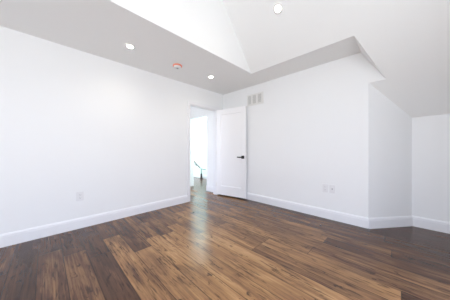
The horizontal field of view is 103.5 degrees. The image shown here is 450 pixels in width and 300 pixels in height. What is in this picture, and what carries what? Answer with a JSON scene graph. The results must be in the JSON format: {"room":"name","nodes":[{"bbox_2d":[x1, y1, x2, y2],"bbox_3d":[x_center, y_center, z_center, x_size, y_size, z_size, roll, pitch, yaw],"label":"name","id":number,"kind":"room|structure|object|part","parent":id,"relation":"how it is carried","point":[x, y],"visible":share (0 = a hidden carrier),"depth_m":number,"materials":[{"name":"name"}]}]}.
{"room":"empty bedroom","nodes":[
{"label":"empty bedroom","id":0,"kind":"room"},
{"bbox_2d":[0,26,222,233],"bbox_3d":[-1.981,-0.147,2.539,0.120,2.443,5.627,0,0,45],"label":"wall","id":1,"kind":"structure","parent":0,"point":[72,120],"depth_m":2.45,"materials":[{"name":"paint"}]},
{"bbox_2d":[76,191,83,200],"bbox_3d":[-1.991,0.637,2.437,0.009,0.124,0.078,0,0,45],"label":"wall outlet","id":2,"kind":"object","parent":1,"relation":"attached to","point":[79,195],"visible":1,"depth_m":2.43,"materials":[{"name":"white plastic"}]},
{"bbox_2d":[0,195,187,247],"bbox_3d":[-2.343,1.002,2.076,0.017,0.143,4.459,0,0,45],"label":"baseboard","id":3,"kind":"structure","parent":1,"relation":"attached to","point":[12,238],"depth_m":2.42,"materials":[{"name":"white wood"}]},
{"bbox_2d":[187,100,218,201],"bbox_3d":[-0.508,0.024,4.031,0.152,2.101,0.902,0,0,45],"label":"trim","id":4,"kind":"structure","parent":1,"relation":"attached to","point":[188,101],"depth_m":3.67,"materials":[{"name":"white wood"}]},
{"bbox_2d":[190,104,216,194],"bbox_3d":[-0.508,0.057,4.031,0.120,2.035,0.770,0,0,45],"label":"trim","id":5,"kind":"structure","parent":1,"relation":"attached to","point":[191,105],"depth_m":4.28,"materials":[{"name":"white wood"}]},
{"bbox_2d":[216,106,245,198],"bbox_3d":[0.113,0.049,4.012,0.780,1.994,0.097,0,0,33],"label":"door","id":6,"kind":"structure","parent":1,"relation":"in","point":[231,122],"depth_m":4.02,"materials":[{"name":"white wood"}]},
{"bbox_3d":[0.134,0.005,4.035,0.541,1.671,0.035,0,0,33],"label":"panel","id":7,"kind":"part","parent":6,"relation":"part of","materials":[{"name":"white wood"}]},
{"bbox_2d":[194,117,206,174],"bbox_3d":[-0.615,-0.476,6.597,4.120,3.100,0.120,0,0,45],"label":"wall","id":8,"kind":"structure","parent":0,"point":[200,125],"depth_m":6.84,"materials":[{"name":"white paint"}]},
{"bbox_2d":[194,161,205,178],"bbox_3d":[-0.988,0.720,6.801,0.103,0.709,0.800,0,0,-44],"label":"stair railing","id":9,"kind":"object","parent":8,"relation":"attached to","point":[201,177],"visible":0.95,"depth_m":6.67,"materials":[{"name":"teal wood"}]},
{"bbox_2d":[194,173,206,178],"bbox_3d":[-0.706,1.002,6.590,4.000,0.143,0.017,0,0,45],"label":"baseboard","id":10,"kind":"structure","parent":8,"relation":"attached to","point":[195,174],"depth_m":6.86,"materials":[{"name":"white wood"}]},
{"bbox_2d":[190,106,212,185],"bbox_3d":[-1.544,-0.147,5.828,3.880,2.443,0.120,0,0,45],"label":"wall","id":11,"kind":"structure","parent":0,"point":[195,113],"depth_m":4.67,"materials":[{"name":"paint"}]},
{"bbox_2d":[206,185,212,191],"bbox_3d":[-0.351,1.002,4.553,0.392,0.143,0.017,0,0,45],"label":"baseboard","id":12,"kind":"structure","parent":11,"relation":"attached to","point":[208,188],"depth_m":4.59,"materials":[{"name":"white wood"}]},
{"bbox_2d":[0,177,449,299],"bbox_3d":[-1.428,1.074,2.588,8.900,0.001,7.120,0,0,45],"label":"floor","id":13,"kind":"structure","parent":0,"point":[210,246],"depth_m":1.77,"materials":[{"name":"brown wood"}]},
{"bbox_2d":[0,0,449,116],"bbox_3d":[-0.152,-1.395,1.033,4.600,1.863,6.055,0,0,45],"label":"ceiling","id":14,"kind":"structure","parent":0,"point":[242,44],"depth_m":2.20,"materials":[{"name":"white paint"}]},
{"bbox_2d":[124,44,134,49],"bbox_3d":[-1.256,-1.366,2.345,0.128,0.006,0.128,0,0,45],"label":"recessed light","id":15,"kind":"object","parent":14,"relation":"in","point":[129,46],"visible":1,"depth_m":2.34,"materials":[{"name":"white"}]},
{"bbox_2d":[173,63,181,68],"bbox_3d":[-0.770,-1.343,2.872,0.148,0.052,0.148,0,0,45],"label":"smoke detector","id":16,"kind":"object","parent":14,"relation":"attached to","point":[176,65],"visible":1,"depth_m":2.83,"materials":[{"name":"white plastic"}]},
{"bbox_2d":[273,2,282,14],"bbox_3d":[0.678,-1.808,2.270,0.098,0.087,0.128,0,0,-42],"label":"recessed light","id":17,"kind":"object","parent":14,"relation":"in","point":[278,7],"visible":1,"depth_m":2.27,"materials":[{"name":"white"}]},
{"bbox_2d":[223,52,384,217],"bbox_3d":[1.065,-0.147,3.400,3.003,2.443,0.120,0,0,45],"label":"wall","id":18,"kind":"structure","parent":0,"point":[309,130],"depth_m":2.92,"materials":[{"name":"paint"}]},
{"bbox_2d":[247,91,262,106],"bbox_3d":[0.630,-1.068,3.738,0.410,0.240,0.009,0,0,45],"label":"air vent","id":19,"kind":"object","parent":18,"relation":"in","point":[257,98],"visible":1,"depth_m":3.73,"materials":[{"name":"silver metal"}]},
{"bbox_2d":[244,192,367,228],"bbox_3d":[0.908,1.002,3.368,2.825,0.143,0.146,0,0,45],"label":"baseboard","id":20,"kind":"structure","parent":18,"relation":"attached to","point":[346,218],"depth_m":2.91,"materials":[{"name":"white wood"}]},
{"bbox_2d":[323,184,327,191],"bbox_3d":[1.581,0.600,2.798,0.078,0.124,0.009,0,0,45],"label":"wall outlet","id":21,"kind":"object","parent":18,"relation":"attached to","point":[325,186],"visible":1,"depth_m":2.79,"materials":[{"name":"white plastic"}]},
{"bbox_2d":[329,185,334,192],"bbox_3d":[1.651,0.600,2.729,0.082,0.124,0.009,0,0,45],"label":"wall jack","id":22,"kind":"object","parent":18,"relation":"attached to","point":[331,187],"visible":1,"depth_m":2.73,"materials":[{"name":"white plastic"}]},
{"bbox_2d":[368,83,411,217],"bbox_3d":[2.305,0.077,2.511,0.697,1.994,0.078,0,0,-7],"label":"wall","id":23,"kind":"structure","parent":0,"point":[389,126],"depth_m":2.47,"materials":[{"name":"paint"}]},
{"bbox_2d":[368,216,412,228],"bbox_3d":[2.309,1.002,2.464,0.695,0.143,0.017,0,0,-7],"label":"baseboard","id":24,"kind":"structure","parent":23,"relation":"attached to","point":[398,221],"depth_m":2.45,"materials":[{"name":"white wood"}]},
{"bbox_2d":[412,114,449,221],"bbox_3d":[3.128,0.231,2.132,1.718,1.687,0.120,0,0,45],"label":"wall","id":25,"kind":"structure","parent":0,"point":[430,134],"depth_m":2.39,"materials":[{"name":"paint"}]},
{"bbox_2d":[412,216,449,233],"bbox_3d":[3.126,1.002,2.037,1.348,0.143,0.017,0,0,45],"label":"baseboard","id":26,"kind":"structure","parent":25,"relation":"attached to","point":[431,224],"depth_m":2.38,"materials":[{"name":"white wood"}]}
]}

